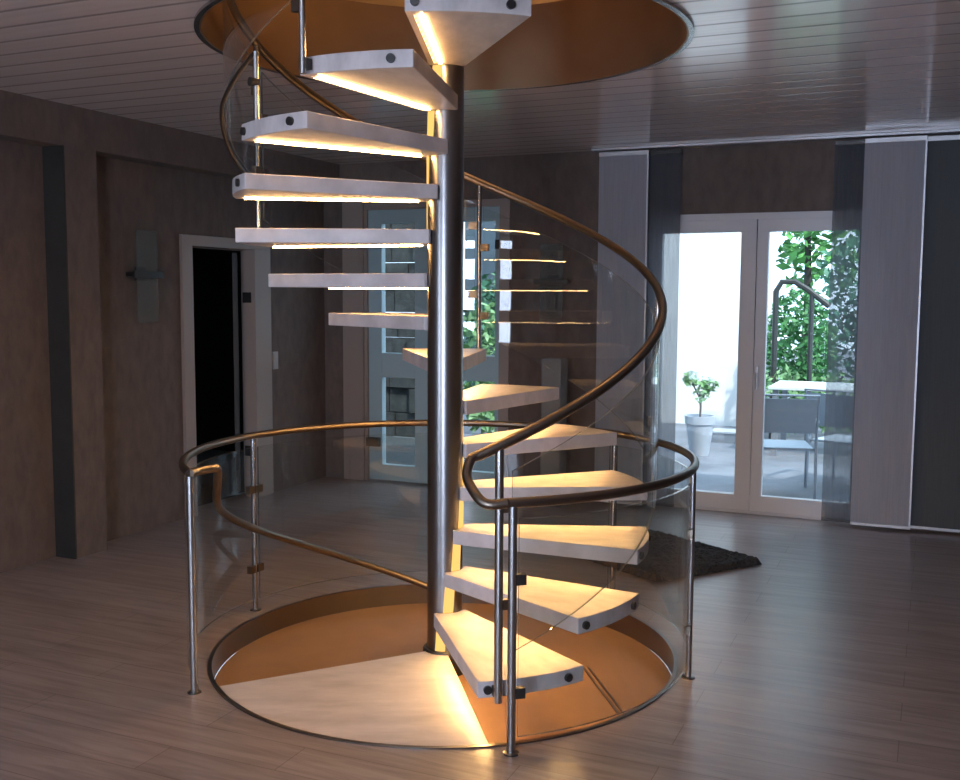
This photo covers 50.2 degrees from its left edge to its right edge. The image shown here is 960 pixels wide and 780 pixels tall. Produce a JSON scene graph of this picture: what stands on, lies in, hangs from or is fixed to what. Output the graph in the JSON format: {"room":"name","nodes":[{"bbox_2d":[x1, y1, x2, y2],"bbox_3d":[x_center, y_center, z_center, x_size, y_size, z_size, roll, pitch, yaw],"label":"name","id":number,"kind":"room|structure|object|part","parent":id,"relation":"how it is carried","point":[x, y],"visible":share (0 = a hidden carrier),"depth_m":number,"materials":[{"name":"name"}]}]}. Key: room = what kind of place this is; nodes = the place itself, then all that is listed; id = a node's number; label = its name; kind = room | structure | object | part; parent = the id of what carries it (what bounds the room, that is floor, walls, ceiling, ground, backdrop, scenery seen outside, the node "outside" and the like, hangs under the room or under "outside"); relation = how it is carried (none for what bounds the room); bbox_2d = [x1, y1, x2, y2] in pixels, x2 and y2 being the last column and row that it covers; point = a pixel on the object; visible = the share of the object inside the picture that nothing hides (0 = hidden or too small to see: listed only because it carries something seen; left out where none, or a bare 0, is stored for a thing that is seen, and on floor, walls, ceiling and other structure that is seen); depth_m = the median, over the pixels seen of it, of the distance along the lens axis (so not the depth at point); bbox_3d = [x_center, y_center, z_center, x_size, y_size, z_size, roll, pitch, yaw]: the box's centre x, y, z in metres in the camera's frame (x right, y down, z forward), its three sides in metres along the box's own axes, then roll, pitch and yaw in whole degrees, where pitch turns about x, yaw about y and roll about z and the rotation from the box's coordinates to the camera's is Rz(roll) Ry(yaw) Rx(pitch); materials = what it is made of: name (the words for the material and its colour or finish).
{"room":"house stair hall","nodes":[
{"label":"house stair hall","id":0,"kind":"room"},
{"bbox_2d":[0,140,325,572],"bbox_3d":[-3.657,-0.181,4.678,0.221,2.853,10.520,3,6,24],"label":"wall","id":1,"kind":"structure","parent":0,"point":[142,360],"depth_m":7.19,"materials":[{"name":"beige paint"}]},
{"bbox_2d":[42,145,76,558],"bbox_3d":[-2.651,-0.216,6.474,0.170,2.600,0.012,3,6,24],"label":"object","id":2,"kind":"structure","parent":1,"relation":"attached to","point":[53,159],"depth_m":6.46,"materials":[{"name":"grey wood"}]},
{"bbox_2d":[126,230,163,322],"bbox_3d":[-2.351,-0.794,7.193,0.090,0.640,0.300,3,6,24],"label":"wall sconce","id":3,"kind":"object","parent":1,"relation":"attached to","point":[140,273],"visible":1,"depth_m":7.17,"materials":[{"name":"grey metal"}]},
{"bbox_2d":[0,90,338,558],"bbox_3d":[-3.447,-0.181,4.694,0.190,2.853,10.320,3,6,24],"label":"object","id":4,"kind":"structure","parent":1,"relation":"attached to","point":[85,134],"depth_m":6.59,"materials":[{"name":"beige paint"}]},
{"bbox_2d":[179,234,273,517],"bbox_3d":[-2.051,-0.167,8.502,0.560,2.130,1.734,1,5,6],"label":"door frame","id":5,"kind":"structure","parent":1,"relation":"in","point":[255,260],"depth_m":8.47,"materials":[{"name":"beige wood"}]},
{"bbox_2d":[272,351,277,368],"bbox_3d":[-1.741,-0.252,8.728,0.016,0.150,0.080,3,6,24],"label":"light switch","id":6,"kind":"object","parent":1,"relation":"attached to","point":[274,354],"visible":1,"depth_m":8.71,"materials":[{"name":"grey plastic"}]},
{"bbox_2d":[192,248,244,505],"bbox_3d":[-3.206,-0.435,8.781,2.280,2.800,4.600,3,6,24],"label":"doorway","id":7,"kind":"structure","parent":0,"point":[212,268],"depth_m":11.01,"materials":[{"name":"black"}]},
{"bbox_2d":[215,603,670,743],"bbox_3d":[-0.171,1.378,4.961,2.174,0.053,2.174,0,5,-2],"label":"stairwell opening","id":8,"kind":"structure","parent":0,"point":[620,673],"depth_m":5.12,"materials":[{"name":"orange paint"}]},
{"bbox_2d":[219,651,488,745],"bbox_3d":[-0.577,1.353,4.325,1.038,0.107,1.083,-1,5,-11],"label":"stair landing","id":9,"kind":"structure","parent":8,"relation":"on","point":[420,699],"depth_m":4.28,"materials":[{"name":"wood"}]},
{"bbox_2d":[219,0,666,703],"bbox_3d":[-0.161,-0.576,4.780,2.041,3.876,2.039,0,5,-4],"label":"spiral staircase","id":10,"kind":"structure","parent":8,"relation":"on","point":[450,34],"depth_m":4.66,"materials":[{"name":"white stone"}]},
{"bbox_3d":[-1.078,-1.187,4.540,0.146,0.419,0.887,-1,6,-14],"label":"edge rail","id":11,"kind":"part","parent":10,"relation":"part of","materials":[{"name":"silver metal"}]},
{"bbox_3d":[-0.911,-1.238,4.124,0.035,0.036,0.035,-4,7,-38],"label":"knob","id":12,"kind":"part","parent":10,"relation":"part of","materials":[{"name":"grey metal"}]},
{"bbox_3d":[-0.901,-1.222,4.133,0.025,0.274,0.025,0,5,-2],"label":"stub post","id":13,"kind":"part","parent":10,"relation":"part of","materials":[{"name":"silver metal"}]},
{"bbox_3d":[-1.098,-1.212,5.059,0.027,0.950,0.027,0,5,-2],"label":"post","id":14,"kind":"part","parent":10,"relation":"part of","materials":[{"name":"silver metal"}]},
{"bbox_3d":[-0.983,-1.532,4.389,0.220,1.138,1.224,-2,6,-20],"label":"glass panel","id":15,"kind":"part","parent":10,"relation":"part of","materials":[{"name":"clear glass"}]},
{"bbox_3d":[-0.663,-1.679,3.810,0.027,0.982,0.027,0,5,-2],"label":"post","id":16,"kind":"part","parent":10,"relation":"part of","materials":[{"name":"silver metal"}]},
{"bbox_3d":[-0.607,-0.955,5.503,1.224,1.293,0.220,-3,6,-30],"label":"glass panel","id":17,"kind":"part","parent":10,"relation":"part of","materials":[{"name":"clear glass"}]},
{"bbox_2d":[427,156,428,183],"bbox_3d":[-0.241,-1.006,4.724,0.009,0.132,0.058,-1,5,-9],"label":"light","id":18,"kind":"object","parent":10,"relation":"on","point":[427,156],"depth_m":4.70,"materials":[{"name":"yellow"}]},
{"bbox_2d":[427,110,434,135],"bbox_3d":[-0.226,-1.202,4.670,0.009,0.132,0.058,-4,7,-35],"label":"light","id":19,"kind":"object","parent":10,"relation":"on","point":[431,113],"depth_m":4.66,"materials":[{"name":"yellow"}]},
{"bbox_2d":[432,64,441,77],"bbox_3d":[-0.196,-1.398,4.627,0.058,0.132,0.009,3,6,28],"label":"light","id":20,"kind":"object","parent":10,"relation":"on","point":[437,68],"depth_m":4.61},
{"bbox_2d":[435,631,444,651],"bbox_3d":[-0.186,1.186,4.860,0.058,0.132,0.009,1,5,11],"label":"light","id":21,"kind":"object","parent":10,"relation":"on","point":[439,645],"depth_m":4.86,"materials":[{"name":"yellow"}]},
{"bbox_3d":[-0.158,-1.165,4.723,2.041,2.692,2.041,0,5,-2],"label":"handrail","id":22,"kind":"part","parent":10,"relation":"part of","materials":[{"name":"brown wood"}]},
{"bbox_2d":[443,587,454,612],"bbox_3d":[-0.146,0.988,4.843,0.058,0.132,0.009,-1,6,-15],"label":"light","id":23,"kind":"object","parent":10,"relation":"on","point":[448,594],"depth_m":4.84,"materials":[{"name":"yellow"}]},
{"bbox_2d":[451,544,460,570],"bbox_3d":[-0.112,0.787,4.843,0.058,0.132,0.009,-4,7,-41],"label":"light","id":24,"kind":"object","parent":10,"relation":"on","point":[455,548],"depth_m":4.84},
{"bbox_2d":[458,501,463,528],"bbox_3d":[-0.088,0.586,4.855,0.009,0.132,0.058,2,6,22],"label":"light","id":25,"kind":"object","parent":10,"relation":"on","point":[460,503],"depth_m":4.84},
{"bbox_3d":[-0.004,-0.655,5.763,0.027,0.982,0.027,0,5,-2],"label":"post","id":26,"kind":"part","parent":10,"relation":"part of","materials":[{"name":"silver metal"}]},
{"bbox_3d":[0.072,0.716,3.924,0.034,0.991,0.034,0,5,-2],"label":"post","id":27,"kind":"part","parent":10,"relation":"part of","materials":[{"name":"silver metal"}]},
{"bbox_3d":[0.498,-0.337,5.385,0.220,1.293,1.224,-4,7,-41],"label":"glass panel","id":28,"kind":"part","parent":10,"relation":"part of","materials":[{"name":"clear glass"}]},
{"bbox_3d":[0.551,0.351,4.337,0.204,1.270,1.183,4,7,36],"label":"glass panel","id":29,"kind":"part","parent":10,"relation":"part of","materials":[{"name":"clear glass"}]},
{"bbox_3d":[0.836,0.019,4.866,0.027,0.950,0.027,0,5,-2],"label":"post","id":30,"kind":"part","parent":10,"relation":"part of","materials":[{"name":"silver metal"}]},
{"bbox_2d":[208,584,677,748],"bbox_3d":[-0.170,1.297,4.954,2.212,0.116,2.212,0,5,-2],"label":"trim","id":31,"kind":"structure","parent":8,"relation":"on","point":[268,622],"depth_m":5.38,"materials":[{"name":"silver metal"}]},
{"bbox_2d":[349,0,560,6],"bbox_3d":[-0.147,-3.031,4.548,4.800,2.610,4.800,0,5,-2],"label":"wall","id":32,"kind":"structure","parent":0,"point":[400,3],"depth_m":6.79,"materials":[{"name":"beige paint"}]},
{"bbox_2d":[0,477,959,779],"bbox_3d":[-0.035,1.458,3.327,8.030,0.120,10.720,3,6,24],"label":"floor","id":33,"kind":"structure","parent":0,"point":[835,656],"depth_m":4.91,"materials":[{"name":"brown wood"}]},
{"bbox_2d":[178,420,698,756],"bbox_3d":[-0.141,0.721,5.001,2.401,1.192,2.170,3,6,25],"label":"guard railing","id":34,"kind":"object","parent":33,"relation":"on","point":[515,579],"visible":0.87,"depth_m":4.49,"materials":[{"name":"silver metal"}]},
{"bbox_3d":[-1.218,0.827,4.341,0.033,0.935,0.033,0,5,-2],"label":"post","id":35,"kind":"part","parent":34,"relation":"part of","materials":[{"name":"silver metal"}]},
{"bbox_3d":[-1.288,0.768,4.914,0.146,0.825,1.101,0,5,1],"label":"glass panel","id":36,"kind":"part","parent":34,"relation":"part of","materials":[{"name":"clear glass"}]},
{"bbox_3d":[-1.207,0.720,5.486,0.027,0.935,0.027,0,5,-2],"label":"post","id":37,"kind":"part","parent":34,"relation":"part of","materials":[{"name":"silver metal"}]},
{"bbox_3d":[-0.886,0.765,5.280,0.524,1.045,1.947,4,6,33],"label":"handrail","id":38,"kind":"part","parent":34,"relation":"part of","materials":[{"name":"silver metal"}]},
{"bbox_3d":[-0.759,0.684,5.843,1.089,0.825,0.143,-3,6,-31],"label":"glass panel","id":39,"kind":"part","parent":34,"relation":"part of","materials":[{"name":"clear glass"}]},
{"bbox_3d":[-0.133,0.292,4.973,2.392,0.038,2.143,3,6,24],"label":"rail","id":40,"kind":"part","parent":34,"relation":"part of","materials":[{"name":"brown wood"}]},
{"bbox_3d":[0.117,0.887,3.772,0.033,0.935,0.033,0,5,-2],"label":"post","id":41,"kind":"part","parent":34,"relation":"part of","materials":[{"name":"silver metal"}]},
{"bbox_3d":[0.275,0.683,5.913,1.014,0.825,0.124,3,6,24],"label":"glass panel","id":42,"kind":"part","parent":34,"relation":"part of","materials":[{"name":"clear glass"}]},
{"bbox_3d":[0.574,0.854,4.105,1.074,0.825,0.139,-5,7,-43],"label":"glass panel","id":43,"kind":"part","parent":34,"relation":"part of","materials":[{"name":"clear glass"}]},
{"bbox_3d":[0.733,0.716,5.638,0.027,0.935,0.027,0,5,-2],"label":"post","id":44,"kind":"part","parent":34,"relation":"part of","materials":[{"name":"silver metal"}]},
{"bbox_3d":[0.903,0.762,5.102,0.138,0.825,1.071,-1,5,-10],"label":"glass panel","id":45,"kind":"part","parent":34,"relation":"part of","materials":[{"name":"clear glass"}]},
{"bbox_3d":[0.933,0.820,4.541,0.027,0.935,0.027,0,5,-2],"label":"post","id":46,"kind":"part","parent":34,"relation":"part of","materials":[{"name":"silver metal"}]},
{"bbox_2d":[586,529,761,581],"bbox_3d":[1.109,1.058,6.728,0.882,0.044,1.149,-3,6,-34],"label":"rug","id":47,"kind":"object","parent":33,"relation":"on","point":[666,559],"visible":0.56,"depth_m":6.46,"materials":[{"name":"black fabric"}]},
{"bbox_2d":[0,0,959,164],"bbox_3d":[-0.020,-1.502,3.050,8.030,0.120,10.720,3,6,24],"label":"ceiling","id":48,"kind":"structure","parent":0,"point":[749,69],"depth_m":5.62,"materials":[{"name":"white wood"}]},
{"bbox_2d":[199,0,688,89],"bbox_3d":[-0.154,-1.804,4.663,2.196,0.442,2.196,0,5,-2],"label":"ceiling opening","id":49,"kind":"structure","parent":48,"relation":"attached to","point":[563,41],"depth_m":5.48,"materials":[{"name":"brown metal"}]},
{"bbox_2d":[194,0,693,90],"bbox_3d":[-0.155,-1.588,4.683,2.220,0.013,2.220,0,5,-2],"label":"trim","id":50,"kind":"structure","parent":48,"relation":"attached to","point":[210,3],"depth_m":4.58,"materials":[{"name":"silver metal"}]},
{"bbox_2d":[591,129,959,151],"bbox_3d":[2.526,-1.831,7.456,3.550,0.016,0.100,3,6,24],"label":"track","id":51,"kind":"object","parent":48,"relation":"attached to","point":[947,131],"visible":1,"depth_m":7.56,"materials":[{"name":"silver metal"}]},
{"bbox_2d":[594,150,648,505],"bbox_3d":[1.121,-0.477,8.171,0.400,2.801,0.024,3,6,24],"label":"curtain","id":52,"kind":"object","parent":51,"relation":"hanging from","point":[623,175],"visible":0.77,"depth_m":8.15,"materials":[{"name":"grey fabric"}]},
{"bbox_3d":[1.128,-1.854,8.042,0.400,0.034,0.024,3,6,24],"label":"rail","id":53,"kind":"part","parent":52,"relation":"part of","materials":[{"name":"silver metal"}]},
{"bbox_2d":[642,149,681,506],"bbox_3d":[1.425,-0.468,8.097,0.275,2.801,0.024,3,6,24],"label":"curtain","id":54,"kind":"object","parent":51,"relation":"hanging from","point":[664,188],"visible":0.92,"depth_m":8.06,"materials":[{"name":"grey fabric"}]},
{"bbox_3d":[1.432,-1.845,7.968,0.275,0.034,0.024,3,6,24],"label":"rail","id":55,"kind":"part","parent":54,"relation":"part of","materials":[{"name":"grey metal"}]},
{"bbox_2d":[821,140,864,522],"bbox_3d":[2.686,-0.409,7.542,0.245,2.801,0.024,3,6,24],"label":"curtain","id":56,"kind":"object","parent":51,"relation":"hanging from","point":[849,156],"visible":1,"depth_m":7.55,"materials":[{"name":"grey fabric"}]},
{"bbox_3d":[2.694,-1.787,7.413,0.245,0.034,0.024,3,6,24],"label":"rail","id":57,"kind":"part","parent":56,"relation":"part of","materials":[{"name":"grey metal"}]},
{"bbox_2d":[850,135,927,529],"bbox_3d":[2.932,-0.392,7.374,0.410,2.801,0.024,3,6,24],"label":"curtain","id":58,"kind":"object","parent":51,"relation":"hanging from","point":[894,185],"visible":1,"depth_m":7.37,"materials":[{"name":"grey fabric"}]},
{"bbox_3d":[2.939,-1.770,7.245,0.410,0.034,0.024,3,6,24],"label":"rail","id":59,"kind":"part","parent":58,"relation":"part of","materials":[{"name":"silver metal"}]},
{"bbox_2d":[910,135,959,532],"bbox_3d":[3.594,-0.367,7.142,1.020,2.801,0.025,3,6,24],"label":"curtain","id":60,"kind":"object","parent":51,"relation":"hanging from","point":[935,501],"visible":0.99,"depth_m":7.30,"materials":[{"name":"grey fabric"}]},
{"bbox_3d":[3.601,-1.745,7.013,1.020,0.034,0.024,3,6,24],"label":"rail","id":61,"kind":"part","parent":60,"relation":"part of","materials":[{"name":"silver metal"}]},
{"bbox_2d":[324,133,959,532],"bbox_3d":[2.106,-0.460,7.987,8.030,2.853,0.221,3,6,24],"label":"wall","id":62,"kind":"structure","parent":0,"point":[786,176],"depth_m":8.48,"materials":[{"name":"beige paint"}]},
{"bbox_2d":[342,198,509,482],"bbox_3d":[-0.472,-0.429,9.079,1.620,2.560,0.165,3,6,24],"label":"door","id":63,"kind":"structure","parent":62,"relation":"in","point":[367,364],"depth_m":9.19,"materials":[{"name":"beige"}]},
{"bbox_2d":[533,275,570,322],"bbox_3d":[0.596,-0.877,8.450,0.300,0.640,0.090,3,6,24],"label":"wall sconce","id":64,"kind":"object","parent":62,"relation":"attached to","point":[553,280],"visible":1,"depth_m":8.43,"materials":[{"name":"grey metal"}]},
{"bbox_2d":[674,211,831,519],"bbox_3d":[2.122,-0.194,7.953,1.710,2.330,0.154,3,6,24],"label":"door","id":65,"kind":"structure","parent":62,"relation":"in","point":[755,229],"depth_m":7.94,"materials":[{"name":"white paint"}]},
{"bbox_3d":[2.131,-0.094,7.906,0.023,0.180,0.059,3,6,24],"label":"handle","id":66,"kind":"part","parent":65,"relation":"part of","materials":[{"name":"silver metal"}]},
{"label":"outside","id":67,"kind":"structure","parent":0,"visible":0},
{"bbox_2d":[388,349,823,499],"bbox_3d":[7.614,-0.054,20.005,30.000,0.100,26.060,3,6,24],"label":"terrace","id":68,"kind":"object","parent":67,"point":[783,473],"depth_m":10.30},
{"bbox_2d":[385,223,414,437],"bbox_3d":[-1.544,-1.111,12.626,2.605,3.285,0.340,3,6,24],"label":"wall","id":69,"kind":"structure","parent":68,"relation":"on","point":[400,392],"depth_m":12.28,"materials":[{"name":"stone"}]},
{"bbox_2d":[463,272,494,434],"bbox_3d":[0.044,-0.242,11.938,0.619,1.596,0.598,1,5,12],"label":"bush","id":70,"kind":"object","parent":68,"relation":"on","point":[488,415],"visible":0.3,"depth_m":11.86,"materials":[{"name":"green plant"}]},
{"bbox_2d":[464,221,495,385],"bbox_3d":[1.219,-1.284,15.411,3.100,3.300,0.200,3,6,24],"label":"wall","id":71,"kind":"structure","parent":68,"relation":"on","point":[489,227],"depth_m":15.79,"materials":[{"name":"white paint"}]},
{"bbox_2d":[685,414,714,455],"bbox_3d":[2.370,0.489,11.074,0.326,0.430,0.326,0,5,-2],"label":"pot","id":72,"kind":"object","parent":68,"relation":"on","point":[699,427],"depth_m":10.97,"materials":[{"name":"white ceramic"}]},
{"bbox_2d":[682,370,719,455],"bbox_3d":[2.366,0.239,11.054,0.377,0.930,0.325,4,6,33],"label":"potted shrub","id":73,"kind":"object","parent":68,"relation":"on","point":[699,426],"visible":1,"depth_m":10.98,"materials":[{"name":"white ceramic"}]},
{"bbox_3d":[2.367,0.129,11.048,0.183,0.415,0.040,-1,6,-15],"label":"stem","id":74,"kind":"part","parent":73,"relation":"part of","materials":[{"name":"green plant"}]},
{"bbox_2d":[711,428,735,443],"bbox_3d":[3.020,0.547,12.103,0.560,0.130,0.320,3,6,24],"label":"storage bench","id":75,"kind":"object","parent":68,"relation":"on","point":[720,435],"visible":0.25,"depth_m":12.03,"materials":[{"name":"grey metal"}]},
{"bbox_3d":[3.021,0.492,12.098,0.560,0.020,0.320,3,6,24],"label":"lid","id":76,"kind":"part","parent":75,"relation":"part of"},
{"bbox_2d":[676,232,776,426],"bbox_3d":[3.126,-2.254,13.542,1.510,5.600,0.300,3,6,24],"label":"wall","id":77,"kind":"structure","parent":68,"relation":"on","point":[709,263],"depth_m":13.54,"materials":[{"name":"white"}]},
{"bbox_2d":[764,394,820,498],"bbox_3d":[2.619,0.454,8.948,0.590,0.900,0.667,1,5,9],"label":"chair","id":78,"kind":"object","parent":68,"relation":"on","point":[781,415],"visible":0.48,"depth_m":8.66,"materials":[{"name":"grey metal"}]},
{"bbox_3d":[2.625,0.480,8.990,0.500,0.020,0.500,1,5,9],"label":"seat","id":79,"kind":"part","parent":78,"relation":"part of","materials":[{"name":"grey"}]},
{"bbox_3d":[2.575,0.219,8.656,0.500,0.300,0.095,1,5,9],"label":"backrest","id":80,"kind":"part","parent":78,"relation":"part of","materials":[{"name":"grey"}]},
{"bbox_3d":[2.577,0.279,8.679,0.556,0.503,0.155,1,5,9],"label":"frame","id":81,"kind":"part","parent":78,"relation":"part of","materials":[{"name":"grey metal"}]},
{"bbox_3d":[2.891,0.578,8.954,0.028,0.655,0.588,1,5,9],"label":"leg frame","id":82,"kind":"part","parent":78,"relation":"part of","materials":[{"name":"grey metal"}]},
{"bbox_2d":[765,364,825,436],"bbox_3d":[4.216,0.107,12.447,2.040,0.976,0.661,0,5,-2],"label":"hedge","id":83,"kind":"object","parent":68,"relation":"on","point":[785,377],"visible":0.05,"depth_m":12.35,"materials":[{"name":"green plant"}]},
{"bbox_2d":[768,380,825,455],"bbox_3d":[3.998,0.334,11.108,1.600,0.750,0.900,3,6,24],"label":"table","id":84,"kind":"object","parent":68,"relation":"on","point":[782,385],"visible":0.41,"depth_m":11.08,"materials":[{"name":"white"}]},
{"bbox_3d":[3.177,0.349,11.058,0.060,0.720,0.060,3,6,24],"label":"leg","id":85,"kind":"part","parent":84,"relation":"part of","materials":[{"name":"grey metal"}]},
{"bbox_3d":[3.484,0.286,11.750,0.060,0.720,0.060,3,6,24],"label":"leg","id":86,"kind":"part","parent":84,"relation":"part of","materials":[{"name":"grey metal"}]},
{"bbox_2d":[766,286,828,398],"bbox_3d":[4.013,-0.508,12.900,0.973,1.622,0.964,0,5,-2],"label":"round shrub","id":87,"kind":"object","parent":68,"relation":"on","point":[788,328],"visible":0.58,"depth_m":12.72,"materials":[{"name":"green plant"}]},
{"bbox_2d":[769,279,828,439],"bbox_3d":[3.804,-0.355,12.201,0.667,1.915,0.070,3,6,24],"label":"arch","id":88,"kind":"object","parent":68,"relation":"on","point":[813,295],"visible":0.77,"depth_m":12.15,"materials":[{"name":"grey metal"}]},
{"bbox_2d":[776,231,831,380],"bbox_3d":[5.080,-1.836,15.635,2.522,4.244,1.739,0,5,-2],"label":"tree","id":89,"kind":"object","parent":68,"relation":"on","point":[802,255],"visible":0.19,"depth_m":15.64,"materials":[{"name":"green plant"}]},
{"bbox_2d":[804,388,825,482],"bbox_3d":[3.322,0.428,9.261,0.590,0.900,0.667,5,7,44],"label":"chair","id":90,"kind":"object","parent":68,"relation":"on","point":[823,396],"visible":0.16,"depth_m":9.14,"materials":[{"name":"grey metal"}]},
{"bbox_3d":[3.155,0.530,9.487,0.028,0.655,0.588,5,7,44],"label":"leg frame","id":91,"kind":"part","parent":90,"relation":"part of","materials":[{"name":"grey metal"}]},
{"bbox_3d":[3.146,0.247,9.059,0.556,0.503,0.155,5,7,44],"label":"frame","id":92,"kind":"part","parent":90,"relation":"part of","materials":[{"name":"grey metal"}]},
{"bbox_3d":[3.134,0.186,9.041,0.500,0.300,0.095,5,7,44],"label":"backrest","id":93,"kind":"part","parent":90,"relation":"part of","materials":[{"name":"grey"}]},
{"bbox_3d":[3.350,0.455,9.292,0.500,0.020,0.500,5,7,44],"label":"seat","id":94,"kind":"part","parent":90,"relation":"part of","materials":[{"name":"grey"}]},
{"bbox_2d":[813,250,830,376],"bbox_3d":[5.438,-1.342,14.189,1.833,3.536,1.270,0,5,-2],"label":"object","id":95,"kind":"object","parent":68,"relation":"on","point":[826,272],"visible":0.02,"depth_m":14.36,"materials":[{"name":"green plant"}]}
]}

